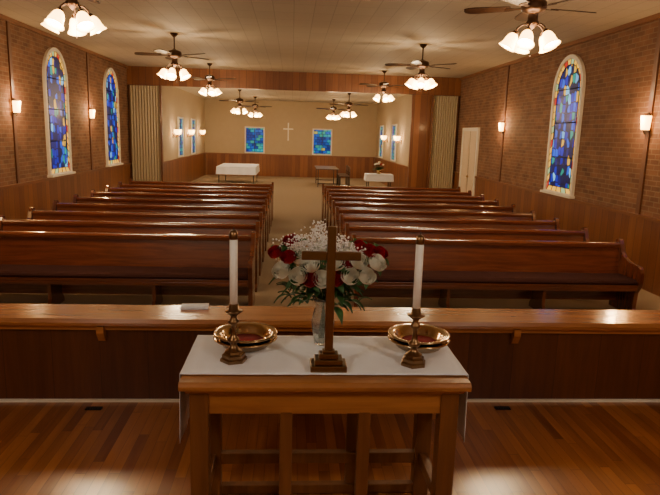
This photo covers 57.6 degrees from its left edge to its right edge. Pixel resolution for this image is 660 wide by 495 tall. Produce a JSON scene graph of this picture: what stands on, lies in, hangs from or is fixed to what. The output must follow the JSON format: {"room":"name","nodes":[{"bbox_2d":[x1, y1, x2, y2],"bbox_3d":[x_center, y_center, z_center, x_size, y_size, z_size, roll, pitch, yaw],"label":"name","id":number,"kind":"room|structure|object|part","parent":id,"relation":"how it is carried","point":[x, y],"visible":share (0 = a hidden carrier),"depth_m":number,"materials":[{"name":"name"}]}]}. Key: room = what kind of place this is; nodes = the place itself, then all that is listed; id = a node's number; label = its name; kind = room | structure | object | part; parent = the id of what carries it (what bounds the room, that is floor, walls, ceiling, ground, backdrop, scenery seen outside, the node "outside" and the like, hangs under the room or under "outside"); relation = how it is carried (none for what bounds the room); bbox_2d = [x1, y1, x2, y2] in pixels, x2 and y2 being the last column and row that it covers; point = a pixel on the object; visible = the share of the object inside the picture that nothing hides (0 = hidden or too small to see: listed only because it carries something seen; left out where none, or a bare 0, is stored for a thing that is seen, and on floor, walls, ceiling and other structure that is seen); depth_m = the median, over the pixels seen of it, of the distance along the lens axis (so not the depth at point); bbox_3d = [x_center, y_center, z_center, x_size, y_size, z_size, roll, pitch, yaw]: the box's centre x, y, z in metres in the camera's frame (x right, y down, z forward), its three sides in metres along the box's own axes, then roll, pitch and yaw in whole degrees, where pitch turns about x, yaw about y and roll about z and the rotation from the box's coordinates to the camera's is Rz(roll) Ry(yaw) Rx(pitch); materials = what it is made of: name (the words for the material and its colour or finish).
{"room":"church","nodes":[
{"label":"church","id":0,"kind":"room"},
{"bbox_2d":[0,19,131,218],"bbox_3d":[-5.500,-1.492,7.782,0.210,3.920,21.500,1,11,-4],"label":"wall","id":1,"kind":"structure","parent":0,"point":[35,189],"depth_m":11.94,"materials":[{"name":"brick"}]},
{"bbox_2d":[6,21,19,182],"bbox_3d":[-5.615,-2.538,10.635,0.025,2.790,0.100,1,11,-4],"label":"trim","id":2,"kind":"structure","parent":1,"relation":"attached to","point":[8,33],"depth_m":10.60,"materials":[{"name":"brown wood"}]},
{"bbox_2d":[12,98,20,115],"bbox_3d":[-5.542,-2.493,10.648,0.120,0.300,0.220,1,11,-4],"label":"wall sconce","id":3,"kind":"object","parent":1,"relation":"attached to","point":[16,103],"visible":1,"depth_m":10.59,"materials":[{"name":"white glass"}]},
{"bbox_2d":[42,47,75,177],"bbox_3d":[-5.699,-2.829,12.614,0.110,2.630,1.320,1,11,-4],"label":"window","id":4,"kind":"structure","parent":1,"relation":"in","point":[54,71],"depth_m":12.57,"materials":[{"name":"blue glass"}]},
{"bbox_2d":[0,14,127,67],"bbox_3d":[-5.371,-3.372,7.380,0.050,0.070,21.400,1,11,-4],"label":"trim","id":5,"kind":"structure","parent":1,"relation":"attached to","point":[3,17],"depth_m":12.38,"materials":[{"name":"brown wood"}]},
{"bbox_2d":[86,52,92,169],"bbox_3d":[-5.869,-3.306,14.654,0.025,2.790,0.100,1,11,-4],"label":"trim","id":6,"kind":"structure","parent":1,"relation":"attached to","point":[87,58],"depth_m":14.60,"materials":[{"name":"brown wood"}]},
{"bbox_2d":[89,108,94,119],"bbox_3d":[-5.796,-3.260,14.668,0.120,0.300,0.220,1,11,-4],"label":"wall sconce","id":7,"kind":"object","parent":1,"relation":"attached to","point":[91,111],"visible":1,"depth_m":14.61,"materials":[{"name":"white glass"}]},
{"bbox_2d":[103,68,122,166],"bbox_3d":[-5.941,-3.558,16.438,0.110,2.630,1.320,1,11,-4],"label":"window","id":8,"kind":"structure","parent":1,"relation":"in","point":[110,84],"depth_m":16.41,"materials":[{"name":"blue glass"}]},
{"bbox_2d":[128,85,148,178],"bbox_3d":[-5.735,-3.239,18.445,0.800,3.380,0.090,1,11,-4],"label":"wall","id":9,"kind":"structure","parent":0,"point":[128,85],"depth_m":18.29,"materials":[{"name":"brown wood"}]},
{"bbox_2d":[162,86,205,181],"bbox_3d":[-5.709,-4.315,23.601,0.200,3.580,10.400,1,11,-4],"label":"wall","id":10,"kind":"structure","parent":0,"point":[176,102],"depth_m":22.79,"materials":[{"name":"beige paint"}]},
{"bbox_2d":[172,129,181,137],"bbox_3d":[-5.354,-3.964,20.937,0.265,0.300,0.766,1,11,-4],"label":"wall light","id":11,"kind":"object","parent":10,"relation":"attached to","point":[177,132],"visible":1,"depth_m":20.89,"materials":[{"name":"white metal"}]},
{"bbox_2d":[177,117,183,156],"bbox_3d":[-5.547,-4.110,22.325,0.060,1.460,0.960,1,11,-4],"label":"window","id":12,"kind":"structure","parent":10,"relation":"in","point":[180,124],"depth_m":22.35,"materials":[{"name":"blue glass"}]},
{"bbox_2d":[187,130,194,137],"bbox_3d":[-5.534,-4.507,23.780,0.265,0.300,0.766,1,11,-4],"label":"wall light","id":13,"kind":"object","parent":10,"relation":"attached to","point":[191,132],"visible":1,"depth_m":23.73,"materials":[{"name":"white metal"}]},
{"bbox_2d":[191,119,195,154],"bbox_3d":[-5.728,-4.653,25.168,0.060,1.460,0.960,1,11,-4],"label":"window","id":14,"kind":"structure","parent":10,"relation":"in","point":[193,121],"depth_m":25.20,"materials":[{"name":"blue glass"}]},
{"bbox_2d":[198,130,204,136],"bbox_3d":[-5.720,-5.068,26.721,0.265,0.300,0.766,1,11,-4],"label":"wall light","id":15,"kind":"object","parent":10,"relation":"attached to","point":[202,132],"visible":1,"depth_m":26.65,"materials":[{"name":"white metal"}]},
{"bbox_2d":[177,87,403,103],"bbox_3d":[-1.345,-6.063,23.620,10.450,0.100,10.550,1,11,-4],"label":"ceiling","id":16,"kind":"structure","parent":0,"point":[245,94],"depth_m":24.33,"materials":[{"name":"paint"}]},
{"bbox_2d":[219,89,258,115],"bbox_3d":[-3.271,-5.239,21.702,1.445,0.919,1.390,-1,11,-15],"label":"ceiling fan","id":17,"kind":"object","parent":16,"relation":"hanging from","point":[239,100],"visible":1,"depth_m":21.57,"materials":[{"name":"white glass"}]},
{"bbox_3d":[-3.269,-5.228,21.648,0.402,0.919,0.405,-1,11,-15],"label":"motor and rod","id":18,"kind":"part","parent":17,"relation":"part of","materials":[{"name":"brown metal"}]},
{"bbox_2d":[242,97,271,118],"bbox_3d":[-3.259,-6.018,25.826,1.445,0.919,1.390,-8,15,-43],"label":"ceiling fan","id":19,"kind":"object","parent":16,"relation":"hanging from","point":[255,105],"visible":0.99,"depth_m":25.69,"materials":[{"name":"white glass"}]},
{"bbox_3d":[-3.231,-6.008,25.780,0.402,0.919,0.405,-8,15,-43],"label":"motor and rod","id":20,"kind":"part","parent":19,"relation":"part of","materials":[{"name":"brown metal"}]},
{"bbox_2d":[316,99,344,119],"bbox_3d":[0.093,-5.951,25.997,1.390,0.919,1.445,0,11,-11],"label":"ceiling fan","id":21,"kind":"object","parent":16,"relation":"hanging from","point":[330,117],"visible":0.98,"depth_m":25.94,"materials":[{"name":"white glass"}]},
{"bbox_3d":[0.148,-5.949,25.996,0.405,0.919,0.402,0,11,-11],"label":"motor and rod","id":22,"kind":"part","parent":21,"relation":"part of","materials":[{"name":"brown metal"}]},
{"bbox_2d":[330,93,368,117],"bbox_3d":[0.633,-5.147,21.829,1.390,0.919,1.445,5,11,17],"label":"ceiling fan","id":23,"kind":"object","parent":16,"relation":"hanging from","point":[348,104],"visible":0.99,"depth_m":21.72,"materials":[{"name":"white glass"}]},
{"bbox_3d":[0.680,-5.140,21.802,0.405,0.919,0.402,5,11,17],"label":"motor and rod","id":24,"kind":"part","parent":23,"relation":"part of","materials":[{"name":"brown metal"}]},
{"bbox_2d":[205,99,377,178],"bbox_3d":[-1.870,-5.227,29.026,8.550,3.580,0.200,1,11,-4],"label":"wall","id":25,"kind":"structure","parent":0,"point":[353,139],"depth_m":28.95,"materials":[{"name":"beige paint"}]},
{"bbox_2d":[245,126,264,153],"bbox_3d":[-3.619,-5.163,28.845,0.960,1.260,0.060,1,11,-4],"label":"window","id":26,"kind":"structure","parent":25,"relation":"in","point":[254,136],"depth_m":28.85,"materials":[{"name":"blue glass"}]},
{"bbox_2d":[312,129,332,154],"bbox_3d":[-0.376,-5.108,29.061,0.960,1.260,0.060,1,11,-4],"label":"window","id":27,"kind":"structure","parent":25,"relation":"in","point":[321,138],"depth_m":29.07,"materials":[{"name":"blue glass"}]},
{"bbox_2d":[127,66,460,95],"bbox_3d":[-1.011,-5.076,18.347,10.150,0.540,0.200,1,11,-4],"label":"wall header","id":28,"kind":"structure","parent":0,"point":[136,75],"depth_m":18.24,"materials":[{"name":"brown wood"}]},
{"bbox_2d":[129,85,163,180],"bbox_3d":[-5.566,-3.199,18.229,0.950,3.350,0.130,1,11,-4],"label":"door","id":29,"kind":"structure","parent":28,"relation":"attached to","point":[146,116],"depth_m":18.18,"materials":[{"name":"plastic"}]},
{"bbox_2d":[427,95,457,187],"bbox_3d":[3.518,-3.043,18.834,0.820,3.350,0.130,1,11,-4],"label":"door","id":30,"kind":"structure","parent":28,"relation":"attached to","point":[443,121],"depth_m":18.79,"materials":[{"name":"fabric"}]},
{"bbox_2d":[0,402,659,494],"bbox_3d":[0.028,1.771,1.003,10.150,0.349,6.300,1,11,-4],"label":"floor","id":31,"kind":"structure","parent":0,"point":[47,448],"depth_m":3.41,"materials":[{"name":"brown wood"}]},
{"bbox_2d":[85,406,102,409],"bbox_3d":[-1.493,1.015,3.792,0.100,0.009,0.040,1,11,-4],"label":"floor vent","id":32,"kind":"object","parent":31,"relation":"in","point":[87,407],"visible":1,"depth_m":3.79,"materials":[{"name":"black metal"}]},
{"bbox_2d":[178,335,471,494],"bbox_3d":[-0.039,0.866,2.713,1.194,0.789,0.558,1,11,-4],"label":"table","id":33,"kind":"object","parent":31,"relation":"on","point":[277,378],"visible":0.84,"depth_m":2.49,"materials":[{"name":"brown wood"}]},
{"bbox_2d":[220,227,246,364],"bbox_3d":[-0.403,0.198,2.511,0.112,0.578,0.112,1,11,-4],"label":"candlestick","id":34,"kind":"object","parent":33,"relation":"on","point":[233,355],"visible":1,"depth_m":2.51,"materials":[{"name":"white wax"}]},
{"bbox_2d":[230,240,237,304],"bbox_3d":[-0.401,0.103,2.493,0.033,0.321,0.033,1,11,-4],"label":"candle","id":35,"kind":"object","parent":34,"relation":"on","point":[233,243],"depth_m":2.48,"materials":[{"name":"wax"}]},
{"bbox_2d":[213,322,277,351],"bbox_3d":[-0.385,0.415,2.743,0.290,0.067,0.290,1,11,-4],"label":"plate","id":36,"kind":"object","parent":33,"relation":"on","point":[253,336],"visible":0.88,"depth_m":2.76,"materials":[{"name":"gold metal"}]},
{"bbox_2d":[268,219,388,345],"bbox_3d":[-0.020,0.162,2.748,0.538,0.583,0.419,0,11,-9],"label":"vase","id":37,"kind":"object","parent":33,"relation":"on","point":[347,277],"visible":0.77,"depth_m":2.62,"materials":[{"name":"clear glass"}]},
{"bbox_2d":[302,226,360,372],"bbox_3d":[0.000,0.210,2.453,0.240,0.600,0.100,1,11,-4],"label":"cross","id":38,"kind":"object","parent":33,"relation":"on","point":[328,360],"visible":1,"depth_m":2.45,"materials":[{"name":"brown wood"}]},
{"bbox_2d":[401,233,424,368],"bbox_3d":[0.366,0.218,2.528,0.112,0.578,0.112,1,11,-4],"label":"candlestick","id":39,"kind":"object","parent":33,"relation":"on","point":[413,359],"visible":1,"depth_m":2.52,"materials":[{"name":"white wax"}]},
{"bbox_2d":[412,244,423,308],"bbox_3d":[0.369,0.123,2.510,0.033,0.321,0.033,1,11,-4],"label":"candle","id":40,"kind":"object","parent":39,"relation":"on","point":[419,247],"depth_m":2.50,"materials":[{"name":"wax"}]},
{"bbox_2d":[388,323,450,352],"bbox_3d":[0.413,0.429,2.796,0.290,0.067,0.290,1,11,-4],"label":"plate","id":41,"kind":"object","parent":33,"relation":"on","point":[431,338],"visible":0.88,"depth_m":2.81,"materials":[{"name":"gold metal"}]},
{"bbox_2d":[494,406,510,409],"bbox_3d":[1.141,1.060,3.967,0.100,0.009,0.040,1,11,-4],"label":"floor vent","id":42,"kind":"object","parent":31,"relation":"in","point":[495,407],"visible":1,"depth_m":3.96,"materials":[{"name":"black metal"}]},
{"bbox_2d":[0,0,659,77],"bbox_3d":[-0.332,-3.374,7.725,10.450,0.100,21.750,1,11,-4],"label":"ceiling","id":43,"kind":"structure","parent":0,"point":[313,36],"depth_m":10.67,"materials":[{"name":"paint"}]},
{"bbox_2d":[41,0,106,38],"bbox_3d":[-2.675,-2.650,6.271,1.445,0.919,1.390,1,11,-4],"label":"ceiling fan","id":44,"kind":"object","parent":43,"relation":"hanging from","point":[81,23],"depth_m":6.17,"materials":[{"name":"white glass"}]},
{"bbox_2d":[134,33,208,82],"bbox_3d":[-3.042,-3.689,11.707,1.445,0.919,1.390,-3,12,-25],"label":"ceiling fan","id":45,"kind":"object","parent":43,"relation":"hanging from","point":[173,54],"depth_m":11.58,"materials":[{"name":"white glass"}]},
{"bbox_2d":[189,63,234,95],"bbox_3d":[-3.377,-4.641,16.695,1.390,0.919,1.445,12,15,43],"label":"ceiling fan","id":46,"kind":"object","parent":43,"relation":"hanging from","point":[213,92],"depth_m":16.59,"materials":[{"name":"white glass"}]},
{"bbox_2d":[359,70,405,103],"bbox_3d":[1.482,-4.584,17.157,1.390,0.919,1.445,-2,11,-20],"label":"ceiling fan","id":47,"kind":"object","parent":43,"relation":"hanging from","point":[383,84],"depth_m":17.09,"materials":[{"name":"white glass"}]},
{"bbox_2d":[385,44,456,91],"bbox_3d":[1.800,-3.625,12.130,1.390,0.919,1.445,2,11,1],"label":"ceiling fan","id":48,"kind":"object","parent":43,"relation":"hanging from","point":[414,83],"depth_m":12.07,"materials":[{"name":"white glass"}]},
{"bbox_2d":[464,0,596,56],"bbox_3d":[2.160,-2.562,6.563,1.390,0.919,1.445,6,12,22],"label":"ceiling fan","id":49,"kind":"object","parent":43,"relation":"hanging from","point":[530,9],"depth_m":6.50,"materials":[{"name":"white glass"}]},
{"bbox_2d":[0,175,659,309],"bbox_3d":[-0.781,-0.427,13.716,10.450,0.100,32.150,1,11,-4],"label":"floor","id":50,"kind":"structure","parent":0,"point":[297,202],"depth_m":8.01,"materials":[{"name":"carpet"}]},
{"bbox_2d":[0,231,255,305],"bbox_3d":[-2.659,0.260,7.121,3.490,0.890,0.635,1,11,-4],"label":"pew","id":51,"kind":"object","parent":50,"relation":"on","point":[56,264],"visible":0.88,"depth_m":7.25,"materials":[{"name":"brown wood"}]},
{"bbox_2d":[0,215,259,291],"bbox_3d":[-2.718,0.082,8.052,3.490,0.890,0.635,1,11,-4],"label":"pew","id":52,"kind":"object","parent":50,"relation":"on","point":[5,224],"visible":0.28,"depth_m":8.20,"materials":[{"name":"brown wood"}]},
{"bbox_2d":[27,207,262,275],"bbox_3d":[-2.777,-0.096,8.983,3.490,0.890,0.635,1,11,-4],"label":"pew","id":53,"kind":"object","parent":50,"relation":"on","point":[33,214],"visible":0.17,"depth_m":9.13,"materials":[{"name":"brown wood"}]},
{"bbox_2d":[52,200,265,261],"bbox_3d":[-2.836,-0.273,9.915,3.490,0.890,0.635,1,11,-4],"label":"pew","id":54,"kind":"object","parent":50,"relation":"on","point":[57,206],"visible":0.28,"depth_m":10.06,"materials":[{"name":"brown wood"}]},
{"bbox_2d":[73,194,267,250],"bbox_3d":[-2.895,-0.451,10.846,3.490,0.890,0.635,1,11,-4],"label":"pew","id":55,"kind":"object","parent":50,"relation":"on","point":[86,200],"visible":0.2,"depth_m":10.98,"materials":[{"name":"brown wood"}]},
{"bbox_2d":[90,190,269,241],"bbox_3d":[-2.954,-0.629,11.777,3.490,0.890,0.635,1,11,-4],"label":"pew","id":56,"kind":"object","parent":50,"relation":"on","point":[93,193],"visible":0.1,"depth_m":11.92,"materials":[{"name":"brown wood"}]},
{"bbox_2d":[105,185,270,233],"bbox_3d":[-3.013,-0.807,12.709,3.490,0.890,0.635,1,11,-4],"label":"pew","id":57,"kind":"object","parent":50,"relation":"on","point":[108,189],"visible":0.12,"depth_m":12.85,"materials":[{"name":"brown wood"}]},
{"bbox_2d":[118,182,272,225],"bbox_3d":[-3.072,-0.985,13.640,3.490,0.890,0.635,1,11,-4],"label":"pew","id":58,"kind":"object","parent":50,"relation":"on","point":[120,185],"visible":0.18,"depth_m":13.78,"materials":[{"name":"brown wood"}]},
{"bbox_2d":[129,179,273,220],"bbox_3d":[-3.131,-1.162,14.572,3.490,0.890,0.635,1,11,-4],"label":"pew","id":59,"kind":"object","parent":50,"relation":"on","point":[131,181],"visible":0.16,"depth_m":14.71,"materials":[{"name":"brown wood"}]},
{"bbox_2d":[216,163,259,183],"bbox_3d":[-3.749,-3.017,24.687,1.579,0.740,2.692,1,11,-4],"label":"table","id":60,"kind":"object","parent":50,"relation":"on","point":[225,168],"visible":0.98,"depth_m":23.38,"materials":[{"name":"white fabric"}]},
{"bbox_2d":[315,166,339,186],"bbox_3d":[-0.157,-2.955,24.927,0.900,0.740,2.400,1,11,-4],"label":"folding table","id":61,"kind":"object","parent":50,"relation":"on","point":[318,168],"visible":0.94,"depth_m":24.23,"materials":[{"name":"brown wood"}]},
{"bbox_2d":[0,303,659,401],"bbox_3d":[-0.161,0.892,4.062,10.090,0.930,0.340,1,11,-4],"label":"wall","id":62,"kind":"structure","parent":50,"relation":"on","point":[49,352],"depth_m":3.92,"materials":[{"name":"brown wood"}]},
{"bbox_2d":[180,303,208,309],"bbox_3d":[-0.905,0.394,4.019,0.182,0.018,0.085,0,11,-8],"label":"book","id":63,"kind":"object","parent":62,"relation":"on","point":[184,306],"visible":1,"depth_m":3.99,"materials":[{"name":"white paper"}]},
{"bbox_2d":[337,165,347,184],"bbox_3d":[0.509,-3.114,25.653,0.421,0.821,0.400,1,11,-4],"label":"metal chair","id":64,"kind":"object","parent":50,"relation":"on","point":[346,165],"visible":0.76,"depth_m":25.53,"materials":[{"name":"brown metal"}]},
{"bbox_2d":[338,166,348,179],"bbox_3d":[0.553,-2.983,24.966,0.421,0.821,0.400,1,11,-4],"label":"metal chair","id":65,"kind":"object","parent":50,"relation":"on","point":[347,166],"visible":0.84,"depth_m":25.05,"materials":[{"name":"brown metal"}]},
{"bbox_2d":[339,167,350,185],"bbox_3d":[0.596,-2.852,24.280,0.421,0.821,0.400,1,11,-4],"label":"metal chair","id":66,"kind":"object","parent":50,"relation":"on","point":[340,176],"visible":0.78,"depth_m":24.19,"materials":[{"name":"brown metal"}]},
{"bbox_2d":[364,173,393,186],"bbox_3d":[1.750,-2.290,21.706,1.022,0.740,0.668,1,11,-4],"label":"display table","id":67,"kind":"object","parent":50,"relation":"on","point":[368,177],"visible":0.88,"depth_m":21.36,"materials":[{"name":"white fabric"}]},
{"bbox_2d":[372,161,383,173],"bbox_3d":[1.761,-2.876,21.591,0.491,0.450,0.447,2,11,-1],"label":"flower arrangement","id":68,"kind":"object","parent":67,"relation":"on","point":[378,168],"visible":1,"depth_m":21.55,"materials":[{"name":"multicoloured plant"}]},
{"bbox_2d":[321,183,460,220],"bbox_3d":[1.548,-1.083,14.883,3.490,0.890,0.635,1,11,-4],"label":"pew","id":69,"kind":"object","parent":50,"relation":"on","point":[457,189],"visible":0.2,"depth_m":15.01,"materials":[{"name":"brown wood"}]},
{"bbox_2d":[323,187,471,226],"bbox_3d":[1.607,-0.905,13.952,3.490,0.890,0.635,1,11,-4],"label":"pew","id":70,"kind":"object","parent":50,"relation":"on","point":[469,193],"visible":0.21,"depth_m":14.08,"materials":[{"name":"brown wood"}]},
{"bbox_2d":[325,191,483,234],"bbox_3d":[1.666,-0.727,13.021,3.490,0.890,0.635,1,11,-4],"label":"pew","id":71,"kind":"object","parent":50,"relation":"on","point":[341,195],"visible":0.21,"depth_m":13.15,"materials":[{"name":"brown wood"}]},
{"bbox_2d":[328,195,498,225],"bbox_3d":[1.725,-0.549,12.089,3.490,0.890,0.635,1,11,-4],"label":"pew","id":72,"kind":"object","parent":50,"relation":"on","point":[495,202],"visible":0.17,"depth_m":12.23,"materials":[{"name":"brown wood"}]},
{"bbox_2d":[331,200,515,225],"bbox_3d":[1.784,-0.371,11.158,3.490,0.890,0.635,1,11,-4],"label":"pew","id":73,"kind":"object","parent":50,"relation":"on","point":[367,206],"visible":0.15,"depth_m":11.30,"materials":[{"name":"brown wood"}]},
{"bbox_2d":[335,206,535,249],"bbox_3d":[1.843,-0.194,10.227,3.490,0.890,0.635,1,11,-4],"label":"pew","id":74,"kind":"object","parent":50,"relation":"on","point":[346,212],"visible":0.17,"depth_m":10.37,"materials":[{"name":"brown wood"}]},
{"bbox_2d":[339,213,559,243],"bbox_3d":[1.902,-0.016,9.295,3.490,0.890,0.635,1,11,-4],"label":"pew","id":75,"kind":"object","parent":50,"relation":"on","point":[353,221],"visible":0.13,"depth_m":9.44,"materials":[{"name":"brown wood"}]},
{"bbox_2d":[345,222,589,291],"bbox_3d":[1.961,0.162,8.364,3.490,0.890,0.635,1,11,-4],"label":"pew","id":76,"kind":"object","parent":50,"relation":"on","point":[360,231],"visible":0.13,"depth_m":8.52,"materials":[{"name":"brown wood"}]},
{"bbox_2d":[349,233,644,309],"bbox_3d":[2.020,0.340,7.433,3.490,0.890,0.635,1,11,-4],"label":"pew","id":77,"kind":"object","parent":50,"relation":"on","point":[536,271],"visible":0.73,"depth_m":7.55,"materials":[{"name":"brown wood"}]},
{"bbox_2d":[374,95,411,186],"bbox_3d":[2.621,-4.173,24.156,0.200,3.580,10.400,1,11,-4],"label":"wall","id":78,"kind":"structure","parent":0,"point":[397,111],"depth_m":23.46,"materials":[{"name":"beige paint"}]},
{"bbox_2d":[379,125,383,157],"bbox_3d":[2.337,-4.831,27.379,0.060,1.460,0.960,1,11,-4],"label":"window","id":79,"kind":"structure","parent":78,"relation":"in","point":[381,126],"depth_m":27.35,"materials":[{"name":"blue glass"}]},
{"bbox_2d":[381,136,387,142],"bbox_3d":[2.343,-4.633,25.683,0.265,0.300,0.766,1,11,-4],"label":"wall light","id":80,"kind":"object","parent":78,"relation":"attached to","point":[383,138],"visible":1,"depth_m":25.64,"materials":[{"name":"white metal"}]},
{"bbox_2d":[390,124,396,161],"bbox_3d":[2.549,-4.195,24.046,0.060,1.460,0.960,1,11,-4],"label":"window","id":81,"kind":"structure","parent":78,"relation":"in","point":[394,126],"depth_m":24.06,"materials":[{"name":"blue glass"}]},
{"bbox_2d":[393,136,401,143],"bbox_3d":[2.548,-4.015,22.448,0.265,0.300,0.766,1,11,-4],"label":"wall light","id":82,"kind":"object","parent":78,"relation":"attached to","point":[396,138],"visible":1,"depth_m":22.37,"materials":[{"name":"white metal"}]},
{"bbox_2d":[407,95,459,187],"bbox_3d":[3.254,-3.086,19.044,1.480,3.380,0.090,1,11,-4],"label":"wall","id":83,"kind":"structure","parent":0,"point":[421,104],"depth_m":18.92,"materials":[{"name":"brown wood"}]},
{"bbox_2d":[453,19,659,296],"bbox_3d":[4.716,-1.317,8.463,0.210,3.920,21.500,1,11,-4],"label":"wall","id":84,"kind":"structure","parent":0,"point":[618,65],"depth_m":10.44,"materials":[{"name":"brick"}]},
{"bbox_2d":[459,127,479,195],"bbox_3d":[4.026,-2.290,17.592,0.104,2.400,1.550,1,11,-4],"label":"door","id":85,"kind":"structure","parent":84,"relation":"in","point":[470,137],"depth_m":17.48,"materials":[{"name":"paint"}]},
{"bbox_2d":[498,121,503,132],"bbox_3d":[4.193,-2.958,14.746,0.120,0.300,0.220,1,11,-4],"label":"wall sconce","id":86,"kind":"object","parent":84,"relation":"attached to","point":[501,124],"visible":1,"depth_m":14.69,"materials":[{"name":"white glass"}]},
{"bbox_2d":[498,65,509,181],"bbox_3d":[4.269,-3.021,14.739,0.025,2.790,0.100,1,11,-4],"label":"trim","id":87,"kind":"structure","parent":84,"relation":"attached to","point":[508,66],"depth_m":14.69,"materials":[{"name":"brown wood"}]},
{"bbox_2d":[460,13,659,79],"bbox_3d":[4.705,-3.200,8.052,0.050,0.070,21.400,1,11,-4],"label":"trim","id":88,"kind":"structure","parent":84,"relation":"attached to","point":[655,16],"depth_m":10.77,"materials":[{"name":"brown wood"}]},
{"bbox_2d":[540,54,585,198],"bbox_3d":[4.435,-2.302,11.419,0.110,2.630,1.320,1,11,-4],"label":"window","id":89,"kind":"structure","parent":84,"relation":"in","point":[567,104],"depth_m":11.38,"materials":[{"name":"blue glass"}]},
{"bbox_2d":[640,113,651,133],"bbox_3d":[4.574,-1.811,8.737,0.120,0.300,0.220,1,11,-4],"label":"wall sconce","id":90,"kind":"object","parent":84,"relation":"attached to","point":[645,120],"visible":1,"depth_m":8.68,"materials":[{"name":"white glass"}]},
{"bbox_2d":[635,18,659,213],"bbox_3d":[4.650,-1.874,8.730,0.025,2.790,0.100,1,11,-4],"label":"trim","id":91,"kind":"structure","parent":84,"relation":"attached to","point":[657,50],"depth_m":8.73,"materials":[{"name":"brown wood"}]}
]}

